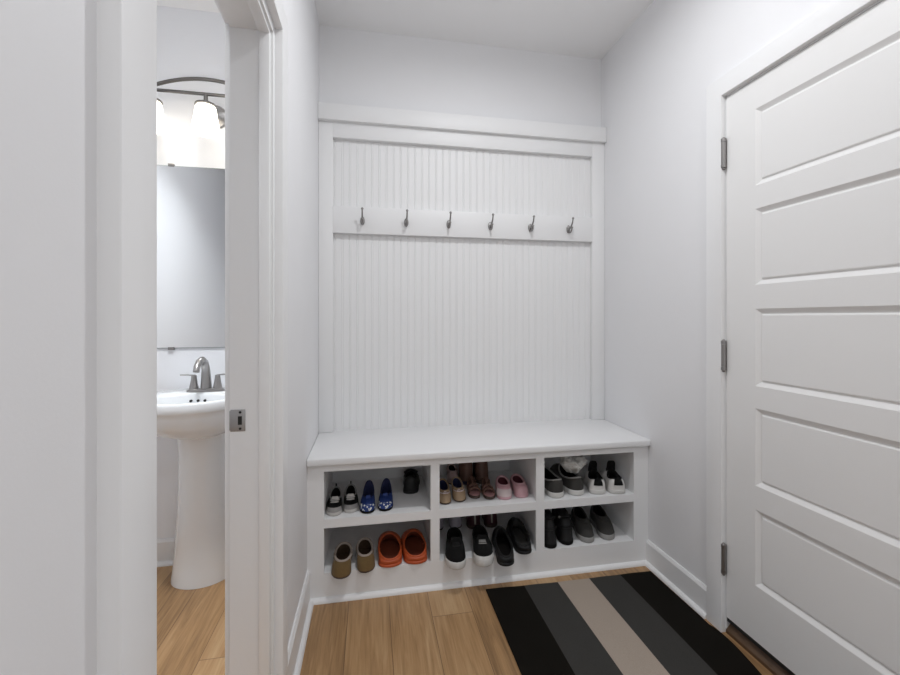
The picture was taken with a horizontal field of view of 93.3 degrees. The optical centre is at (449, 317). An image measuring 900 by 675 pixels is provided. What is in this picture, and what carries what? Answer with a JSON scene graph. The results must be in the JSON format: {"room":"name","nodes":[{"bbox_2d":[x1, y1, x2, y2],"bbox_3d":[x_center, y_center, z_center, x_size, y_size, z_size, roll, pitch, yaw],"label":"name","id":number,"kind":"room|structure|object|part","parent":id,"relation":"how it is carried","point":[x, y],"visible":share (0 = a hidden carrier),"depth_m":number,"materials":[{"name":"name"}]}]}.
{"room":"mudroom","nodes":[
{"label":"mudroom","id":0,"kind":"room"},
{"bbox_2d":[0,0,318,674],"bbox_3d":[-0.378,-0.163,0.286,0.108,2.725,3.900,0,0,-11],"label":"wall","id":1,"kind":"structure","parent":0,"point":[48,48],"depth_m":0.37,"materials":[{"name":"paint"}]},
{"bbox_2d":[97,0,287,674],"bbox_3d":[-0.479,0.159,0.830,0.152,2.083,0.858,0,0,-11],"label":"door frame","id":2,"kind":"structure","parent":1,"relation":"attached to","point":[126,29],"depth_m":1.14,"materials":[{"name":"white paint"}]},
{"bbox_3d":[-0.543,0.159,0.818,0.022,2.083,0.858,0,0,-11],"label":"casing","id":3,"kind":"part","parent":2,"relation":"part of","materials":[{"name":"white paint"}]},
{"bbox_3d":[-0.575,0.277,1.151,0.040,0.059,0.012,0,0,-11],"label":"strike plate","id":4,"kind":"part","parent":2,"relation":"part of","materials":[{"name":"silver metal"}]},
{"bbox_2d":[288,570,313,674],"bbox_3d":[-0.538,1.131,1.528,0.030,0.138,0.536,0,0,-11],"label":"baseboard","id":5,"kind":"structure","parent":1,"relation":"attached to","point":[300,629],"depth_m":1.54,"materials":[{"name":"white paint"}]},
{"bbox_3d":[-0.532,1.192,1.529,0.017,0.017,0.536,0,0,-11],"label":"shoe moulding","id":6,"kind":"part","parent":5,"relation":"part of","materials":[{"name":"white paint"}]},
{"bbox_2d":[157,6,600,538],"bbox_3d":[-0.478,-0.163,2.312,3.005,2.725,0.120,0,0,-11],"label":"wall","id":7,"kind":"structure","parent":0,"point":[357,67],"depth_m":2.26,"materials":[{"name":"paint"}]},
{"bbox_2d":[157,538,174,566],"bbox_3d":[-1.314,1.140,2.080,1.077,0.120,0.030,0,0,-11],"label":"baseboard","id":8,"kind":"structure","parent":7,"relation":"attached to","point":[165,547],"depth_m":2.07,"materials":[{"name":"white paint"}]},
{"bbox_3d":[-1.312,1.192,2.074,1.077,0.017,0.017,0,0,-11],"label":"shoe moulding","id":9,"kind":"part","parent":8,"relation":"part of","materials":[{"name":"white paint"}]},
{"bbox_2d":[157,163,224,349],"bbox_3d":[-1.178,-0.299,2.113,0.660,0.910,0.014,0,0,-11],"label":"wall mirror","id":10,"kind":"object","parent":7,"relation":"attached to","point":[190,200],"visible":0.48,"depth_m":2.09,"materials":[{"name":"grey mirror"}]},
{"bbox_2d":[157,77,224,137],"bbox_3d":[-1.152,-0.999,2.027,0.592,0.258,0.194,0,0,-11],"label":"vanity light","id":11,"kind":"object","parent":7,"relation":"attached to","point":[208,118],"visible":0.4,"depth_m":1.97,"materials":[{"name":"white glass"}]},
{"bbox_3d":[-1.374,-0.931,1.952,0.128,0.123,0.128,0,0,-11],"label":"lamp shade","id":12,"kind":"part","parent":11,"relation":"part of","materials":[{"name":"white glass"}]},
{"bbox_2d":[194,93,216,109],"bbox_3d":[-1.146,-1.009,1.994,0.094,0.082,0.094,0,0,-11],"label":"socket","id":13,"kind":"object","parent":11,"relation":"attached to","point":[204,104],"depth_m":1.96,"materials":[{"name":"metal"}]},
{"bbox_3d":[-1.146,-0.931,1.994,0.128,0.123,0.128,0,0,-11],"label":"lamp shade","id":14,"kind":"part","parent":11,"relation":"part of","materials":[{"name":"white glass"}]},
{"bbox_3d":[-1.167,-1.000,2.110,0.120,0.120,0.024,0,0,-11],"label":"wall plate","id":15,"kind":"part","parent":11,"relation":"part of","materials":[{"name":"silver metal"}]},
{"bbox_2d":[318,102,606,432],"bbox_3d":[0.111,-0.254,2.329,1.599,1.687,0.060,0,0,-11],"label":"beadboard panel","id":16,"kind":"object","parent":7,"relation":"attached to","point":[425,322],"visible":1,"depth_m":2.33,"materials":[{"name":"white paint"}]},
{"bbox_2d":[360,207,364,224],"bbox_3d":[-0.451,-0.521,2.183,0.024,0.084,0.065,0,0,-11],"label":"coat hook","id":17,"kind":"object","parent":16,"relation":"attached to","point":[362,220],"visible":1,"depth_m":2.17,"materials":[{"name":"silver metal"}]},
{"bbox_2d":[404,209,408,226],"bbox_3d":[-0.226,-0.521,2.225,0.024,0.084,0.065,0,0,-11],"label":"coat hook","id":18,"kind":"object","parent":16,"relation":"attached to","point":[406,222],"visible":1,"depth_m":2.21,"materials":[{"name":"silver metal"}]},
{"bbox_2d":[447,211,451,227],"bbox_3d":[-0.001,-0.521,2.267,0.024,0.084,0.065,0,0,-11],"label":"coat hook","id":19,"kind":"object","parent":16,"relation":"attached to","point":[450,212],"visible":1,"depth_m":2.26,"materials":[{"name":"silver metal"}]},
{"bbox_3d":[0.106,-0.974,2.341,1.450,0.081,0.036,0,0,-11],"label":"rail","id":20,"kind":"part","parent":16,"relation":"part of","materials":[{"name":"white paint"}]},
{"bbox_3d":[0.107,-0.509,2.336,1.450,0.138,0.030,0,0,-11],"label":"hook rail","id":21,"kind":"part","parent":16,"relation":"part of","materials":[{"name":"white paint"}]},
{"bbox_2d":[488,213,493,229],"bbox_3d":[0.227,-0.521,2.309,0.024,0.084,0.065,0,0,-11],"label":"coat hook","id":22,"kind":"object","parent":16,"relation":"attached to","point":[490,225],"visible":1,"depth_m":2.31,"materials":[{"name":"silver metal"}]},
{"bbox_2d":[528,215,534,231],"bbox_3d":[0.455,-0.521,2.352,0.024,0.084,0.065,0,0,-11],"label":"coat hook","id":23,"kind":"object","parent":16,"relation":"attached to","point":[530,227],"visible":1,"depth_m":2.35,"materials":[{"name":"silver metal"}]},
{"bbox_2d":[566,217,573,232],"bbox_3d":[0.681,-0.521,2.394,0.024,0.084,0.065,0,0,-11],"label":"coat hook","id":24,"kind":"object","parent":16,"relation":"attached to","point":[568,226],"visible":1,"depth_m":2.39,"materials":[{"name":"silver metal"}]},
{"bbox_2d":[157,0,653,58],"bbox_3d":[-0.122,-1.565,0.394,3.005,0.080,4.020,0,0,-11],"label":"ceiling","id":25,"kind":"structure","parent":0,"point":[580,28],"depth_m":2.16,"materials":[{"name":"white paint"}]},
{"bbox_2d":[157,566,772,674],"bbox_3d":[-0.033,1.240,0.411,3.185,0.080,4.020,0,0,-11],"label":"floor","id":26,"kind":"structure","parent":0,"point":[457,631],"depth_m":1.61,"materials":[{"name":"brown wood"}]},
{"bbox_2d":[157,387,224,589],"bbox_3d":[-1.137,0.771,1.894,0.476,0.856,0.434,0,0,-11],"label":"pedestal sink","id":27,"kind":"object","parent":26,"relation":"on","point":[196,420],"visible":0.68,"depth_m":1.90,"materials":[{"name":"white ceramic"}]},
{"bbox_2d":[157,387,224,439],"bbox_3d":[-1.137,0.444,1.894,0.476,0.202,0.434,0,0,-11],"label":"basin","id":28,"kind":"object","parent":27,"relation":"in","point":[181,414],"depth_m":1.75,"materials":[{"name":"white ceramic"}]},
{"bbox_2d":[180,357,224,392],"bbox_3d":[-1.147,0.260,1.978,0.168,0.166,0.168,0,0,31],"label":"sink faucet","id":29,"kind":"object","parent":27,"relation":"on","point":[206,382],"visible":0.98,"depth_m":1.97,"materials":[{"name":"silver metal"}]},
{"bbox_3d":[-1.211,0.298,1.977,0.078,0.074,0.041,0,0,-11],"label":"handle","id":30,"kind":"part","parent":29,"relation":"part of","materials":[{"name":"silver metal"}]},
{"bbox_3d":[-1.134,0.255,1.942,0.048,0.156,0.152,0,0,-11],"label":"spout","id":31,"kind":"part","parent":29,"relation":"part of","materials":[{"name":"silver metal"}]},
{"bbox_3d":[-1.143,0.336,1.990,0.164,0.015,0.056,0,0,-11],"label":"plate","id":32,"kind":"part","parent":29,"relation":"part of","materials":[{"name":"silver metal"}]},
{"bbox_3d":[-1.075,0.298,2.002,0.078,0.074,0.041,0,0,-11],"label":"handle","id":33,"kind":"part","parent":29,"relation":"part of","materials":[{"name":"silver metal"}]},
{"bbox_2d":[306,419,650,598],"bbox_3d":[0.147,0.895,2.136,1.599,0.610,0.454,0,0,-11],"label":"storage bench","id":34,"kind":"object","parent":26,"relation":"on","point":[524,449],"visible":0.8,"depth_m":2.00,"materials":[{"name":"white paint"}]},
{"bbox_2d":[326,483,341,515],"bbox_3d":[-0.519,0.815,1.912,0.068,0.080,0.175,0,0,-12],"label":"sneaker","id":35,"kind":"object","parent":34,"relation":"on","point":[334,504],"visible":1,"depth_m":1.86,"materials":[{"name":"black fabric"}]},
{"bbox_2d":[331,542,352,578],"bbox_3d":[-0.468,1.049,1.850,0.086,0.065,0.191,0,0,-11],"label":"slipper","id":36,"kind":"object","parent":34,"relation":"on","point":[341,565],"visible":1,"depth_m":1.81,"materials":[{"name":"brown fabric"}]},
{"bbox_2d":[343,481,358,512],"bbox_3d":[-0.451,0.815,1.942,0.068,0.080,0.175,0,0,-12],"label":"sneaker","id":37,"kind":"object","parent":34,"relation":"on","point":[351,502],"visible":1,"depth_m":1.90,"materials":[{"name":"black fabric"}]},
{"bbox_2d":[356,537,374,572],"bbox_3d":[-0.377,1.049,1.891,0.082,0.065,0.190,0,0,-13],"label":"slipper","id":38,"kind":"object","parent":34,"relation":"on","point":[364,547],"visible":1,"depth_m":1.85,"materials":[{"name":"brown fabric"}]},
{"bbox_2d":[360,480,374,513],"bbox_3d":[-0.374,0.810,1.937,0.068,0.089,0.175,0,0,-9],"label":"shoe","id":39,"kind":"object","parent":34,"relation":"on","point":[367,504],"visible":1,"depth_m":1.90,"materials":[{"name":"blue fabric"}]},
{"bbox_2d":[324,476,430,519],"bbox_3d":[-0.343,0.865,2.049,0.467,0.019,0.416,0,0,-11],"label":"shelf","id":40,"kind":"object","parent":34,"relation":"attached to","point":[416,506],"depth_m":1.98,"materials":[{"name":"white paint"}]},
{"bbox_3d":[-0.343,1.091,2.049,0.467,0.019,0.416,0,0,-11],"label":"panel","id":41,"kind":"part","parent":34,"relation":"part of","materials":[{"name":"white paint"}]},
{"bbox_2d":[378,478,392,510],"bbox_3d":[-0.295,0.810,1.962,0.068,0.089,0.175,0,0,-5],"label":"shoe","id":42,"kind":"object","parent":34,"relation":"on","point":[385,502],"visible":1,"depth_m":1.93,"materials":[{"name":"blue fabric"}]},
{"bbox_2d":[378,531,401,567],"bbox_3d":[-0.278,1.048,1.963,0.112,0.067,0.258,0,0,-11],"label":"clog","id":43,"kind":"object","parent":34,"relation":"on","point":[389,542],"visible":1,"depth_m":1.94,"materials":[{"name":"brown plastic"}]},
{"bbox_2d":[403,468,419,493],"bbox_3d":[-0.195,0.812,2.151,0.086,0.085,0.183,0,0,-6],"label":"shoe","id":44,"kind":"object","parent":34,"relation":"on","point":[411,481],"visible":1,"depth_m":2.07,"materials":[{"name":"black leather"}]},
{"bbox_2d":[401,528,426,563],"bbox_3d":[-0.172,1.048,1.987,0.112,0.067,0.258,0,0,-10],"label":"clog","id":45,"kind":"object","parent":34,"relation":"on","point":[413,543],"visible":0.97,"depth_m":1.96,"materials":[{"name":"brown plastic"}]},
{"bbox_2d":[440,518,443,529],"bbox_3d":[-0.072,1.033,2.224,0.067,0.098,0.134,0,0,-11],"label":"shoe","id":46,"kind":"object","parent":34,"relation":"on","point":[441,519],"visible":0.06,"depth_m":2.17,"materials":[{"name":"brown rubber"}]},
{"bbox_2d":[440,478,450,504],"bbox_3d":[-0.032,0.824,2.028,0.064,0.061,0.175,0,0,-8],"label":"tan moccasin","id":47,"kind":"object","parent":34,"relation":"on","point":[445,494],"visible":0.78,"depth_m":1.98,"materials":[{"name":"beige fabric"}]},
{"bbox_2d":[447,464,457,484],"bbox_3d":[0.011,0.818,2.237,0.059,0.073,0.129,0,0,-7],"label":"shoe","id":48,"kind":"object","parent":34,"relation":"on","point":[451,468],"visible":0.87,"depth_m":2.21,"materials":[{"name":"pink fabric"}]},
{"bbox_2d":[448,517,461,528],"bbox_3d":[0.023,1.033,2.242,0.067,0.098,0.134,0,0,-9],"label":"shoe","id":49,"kind":"object","parent":34,"relation":"on","point":[453,521],"visible":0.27,"depth_m":2.19,"materials":[{"name":"grey rubber"}]},
{"bbox_2d":[445,527,465,569],"bbox_3d":[0.020,1.033,1.933,0.092,0.098,0.232,0,0,-4],"label":"sneaker","id":50,"kind":"object","parent":34,"relation":"on","point":[455,556],"visible":1,"depth_m":1.86,"materials":[{"name":"black fabric"}]},
{"bbox_2d":[451,476,465,501],"bbox_3d":[0.040,0.824,2.054,0.064,0.061,0.175,0,0,-6],"label":"tan moccasin","id":51,"kind":"object","parent":34,"relation":"on","point":[458,491],"visible":1,"depth_m":2.01,"materials":[{"name":"beige fabric"}]},
{"bbox_3d":[0.107,0.911,2.351,1.599,0.578,0.014,0,0,-11],"label":"panel","id":52,"kind":"part","parent":34,"relation":"part of","materials":[{"name":"white paint"}]},
{"bbox_2d":[459,462,472,484],"bbox_3d":[0.077,0.759,2.249,0.072,0.190,0.154,0,0,-9],"label":"boot","id":53,"kind":"object","parent":34,"relation":"on","point":[465,469],"visible":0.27,"depth_m":2.19,"materials":[{"name":"brown leather"}]},
{"bbox_2d":[466,515,479,528],"bbox_3d":[0.116,1.004,2.247,0.070,0.155,0.149,0,0,-9],"label":"boot","id":54,"kind":"object","parent":34,"relation":"on","point":[471,521],"visible":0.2,"depth_m":2.18,"materials":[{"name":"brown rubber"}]},
{"bbox_2d":[467,476,480,498],"bbox_3d":[0.112,0.821,2.080,0.063,0.068,0.154,0,0,-9],"label":"sandal","id":55,"kind":"object","parent":34,"relation":"on","point":[473,489],"visible":1,"depth_m":2.05,"materials":[{"name":"brown rubber"}]},
{"bbox_2d":[310,560,646,604],"bbox_3d":[0.186,1.191,1.925,1.574,0.018,0.018,0,0,-11],"label":"baseboard","id":56,"kind":"structure","parent":34,"relation":"attached to","point":[494,580],"depth_m":1.91,"materials":[{"name":"white paint"}]},
{"bbox_3d":[0.147,0.606,2.136,1.599,0.032,0.454,0,0,-11],"label":"seat","id":57,"kind":"part","parent":34,"relation":"part of","materials":[{"name":"white paint"}]},
{"bbox_2d":[473,461,488,483],"bbox_3d":[0.161,0.759,2.264,0.072,0.190,0.154,0,0,-8],"label":"boot","id":58,"kind":"object","parent":34,"relation":"on","point":[480,469],"visible":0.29,"depth_m":2.20,"materials":[{"name":"brown leather"}]},
{"bbox_2d":[472,525,493,566],"bbox_3d":[0.147,1.033,1.956,0.092,0.098,0.232,0,0,-2],"label":"sneaker","id":59,"kind":"object","parent":34,"relation":"on","point":[483,554],"visible":1,"depth_m":1.89,"materials":[{"name":"black fabric"}]},
{"bbox_2d":[481,477,494,499],"bbox_3d":[0.181,0.821,2.071,0.063,0.068,0.154,0,0,-7],"label":"sandal","id":60,"kind":"object","parent":34,"relation":"on","point":[488,492],"visible":1,"depth_m":2.04,"materials":[{"name":"leather"}]},
{"bbox_2d":[440,470,535,509],"bbox_3d":[0.139,0.865,2.138,0.477,0.019,0.416,0,0,-11],"label":"shelf","id":61,"kind":"object","parent":34,"relation":"attached to","point":[515,503],"depth_m":1.97,"materials":[{"name":"white paint"}]},
{"bbox_3d":[0.139,1.091,2.138,0.477,0.019,0.416,0,0,-11],"label":"panel","id":62,"kind":"part","parent":34,"relation":"part of","materials":[{"name":"white paint"}]},
{"bbox_2d":[482,513,496,527],"bbox_3d":[0.207,1.004,2.263,0.070,0.155,0.149,0,0,-9],"label":"boot","id":63,"kind":"object","parent":34,"relation":"on","point":[490,520],"visible":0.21,"depth_m":2.20,"materials":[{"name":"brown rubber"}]},
{"bbox_2d":[492,526,513,566],"bbox_3d":[0.244,1.038,1.976,0.084,0.086,0.263,0,0,-3],"label":"clog","id":64,"kind":"object","parent":34,"relation":"on","point":[501,541],"visible":1,"depth_m":1.95,"materials":[{"name":"black plastic"}]},
{"bbox_2d":[495,475,511,499],"bbox_3d":[0.258,0.822,2.070,0.073,0.064,0.154,0,0,-1],"label":"clog","id":65,"kind":"object","parent":34,"relation":"on","point":[502,484],"visible":1,"depth_m":2.02,"materials":[{"name":"pink rubber"}]},
{"bbox_2d":[506,517,531,554],"bbox_3d":[0.330,1.038,2.068,0.084,0.086,0.263,0,0,-5],"label":"clog","id":66,"kind":"object","parent":34,"relation":"on","point":[519,536],"visible":0.97,"depth_m":2.04,"materials":[{"name":"black plastic"}]},
{"bbox_2d":[510,474,528,497],"bbox_3d":[0.340,0.822,2.091,0.073,0.064,0.154,0,0,-4],"label":"clog","id":67,"kind":"object","parent":34,"relation":"on","point":[518,485],"visible":1,"depth_m":2.05,"materials":[{"name":"pink rubber"}]},
{"bbox_2d":[544,509,556,548],"bbox_3d":[0.467,1.006,2.090,0.090,0.150,0.206,0,0,-7],"label":"boot","id":68,"kind":"object","parent":34,"relation":"on","point":[550,542],"visible":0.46,"depth_m":2.01,"materials":[{"name":"black leather"}]},
{"bbox_2d":[544,466,563,497],"bbox_3d":[0.488,0.806,2.149,0.094,0.098,0.283,0,0,-14],"label":"shoe","id":69,"kind":"object","parent":34,"relation":"on","point":[553,484],"visible":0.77,"depth_m":2.03,"materials":[{"name":"grey fabric"}]},
{"bbox_2d":[552,508,573,544],"bbox_3d":[0.557,1.012,2.120,0.090,0.140,0.206,0,0,-3],"label":"boot","id":70,"kind":"object","parent":34,"relation":"on","point":[564,535],"visible":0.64,"depth_m":2.05,"materials":[{"name":"black leather"}]},
{"bbox_2d":[550,463,583,495],"bbox_3d":[0.583,0.806,2.174,0.094,0.098,0.283,0,0,-15],"label":"shoe","id":71,"kind":"object","parent":34,"relation":"on","point":[573,484],"visible":0.76,"depth_m":2.07,"materials":[{"name":"grey fabric"}]},
{"bbox_2d":[560,455,586,472],"bbox_3d":[0.608,0.726,2.123,0.132,0.090,0.115,0,0,-41],"label":"sock","id":72,"kind":"object","parent":71,"relation":"on","point":[572,464],"visible":0.88,"depth_m":2.09,"materials":[{"name":"grey fabric"}]},
{"bbox_2d":[571,506,593,542],"bbox_3d":[0.665,1.035,2.151,0.082,0.093,0.227,0,0,0],"label":"sneaker","id":73,"kind":"object","parent":34,"relation":"on","point":[583,529],"visible":0.95,"depth_m":2.10,"materials":[{"name":"grey fabric"}]},
{"bbox_2d":[544,465,632,500],"bbox_3d":[0.623,0.865,2.228,0.472,0.019,0.416,0,0,-11],"label":"shelf","id":74,"kind":"object","parent":34,"relation":"attached to","point":[628,495],"depth_m":2.05,"materials":[{"name":"white paint"}]},
{"bbox_3d":[0.623,1.091,2.228,0.472,0.019,0.416,0,0,-11],"label":"panel","id":75,"kind":"part","parent":34,"relation":"part of","materials":[{"name":"white paint"}]},
{"bbox_2d":[583,461,605,494],"bbox_3d":[0.726,0.790,2.140,0.086,0.130,0.173,0,0,3],"label":"sneaker","id":76,"kind":"object","parent":34,"relation":"on","point":[594,482],"visible":1,"depth_m":2.08,"materials":[{"name":"fabric"}]},
{"bbox_2d":[589,505,614,539],"bbox_3d":[0.778,1.035,2.176,0.082,0.093,0.227,0,0,2],"label":"sneaker","id":77,"kind":"object","parent":34,"relation":"on","point":[598,518],"visible":0.98,"depth_m":2.12,"materials":[{"name":"grey fabric"}]},
{"bbox_2d":[601,460,624,493],"bbox_3d":[0.815,0.790,2.144,0.086,0.130,0.173,0,0,1],"label":"sneaker","id":78,"kind":"object","parent":34,"relation":"on","point":[614,483],"visible":0.95,"depth_m":2.08,"materials":[{"name":"grey rubber"}]},
{"bbox_2d":[486,571,761,674],"bbox_3d":[0.686,1.193,1.221,0.809,0.013,1.475,0,0,-11],"label":"striped rug","id":79,"kind":"object","parent":26,"relation":"on","point":[629,623],"visible":1,"depth_m":1.62,"materials":[{"name":"black fabric"}]},
{"bbox_2d":[601,0,831,584],"bbox_3d":[1.308,-0.163,0.599,0.120,2.725,3.900,0,0,-11],"label":"wall","id":80,"kind":"structure","parent":0,"point":[655,78],"depth_m":1.96,"materials":[{"name":"paint"}]},
{"bbox_2d":[645,540,705,618],"bbox_3d":[0.992,1.142,1.887,0.030,0.116,0.388,0,0,-11],"label":"baseboard","id":81,"kind":"structure","parent":80,"relation":"attached to","point":[690,589],"depth_m":1.86,"materials":[{"name":"white paint"}]},
{"bbox_2d":[706,0,882,674],"bbox_3d":[1.181,0.139,1.223,0.143,2.122,0.984,0,0,-11],"label":"door frame","id":82,"kind":"structure","parent":80,"relation":"attached to","point":[836,13],"depth_m":1.62,"materials":[{"name":"white paint"}]},
{"bbox_3d":[1.189,1.177,1.228,0.124,0.045,0.824,0,0,-11],"label":"door sill","id":83,"kind":"part","parent":82,"relation":"part of","materials":[{"name":"brown wood"}]},
{"bbox_2d":[721,0,899,674],"bbox_3d":[1.136,0.157,1.225,0.056,1.994,0.831,0,0,-11],"label":"door","id":84,"kind":"structure","parent":80,"relation":"in","point":[810,151],"depth_m":1.29,"materials":[{"name":"white paint"}]}
]}

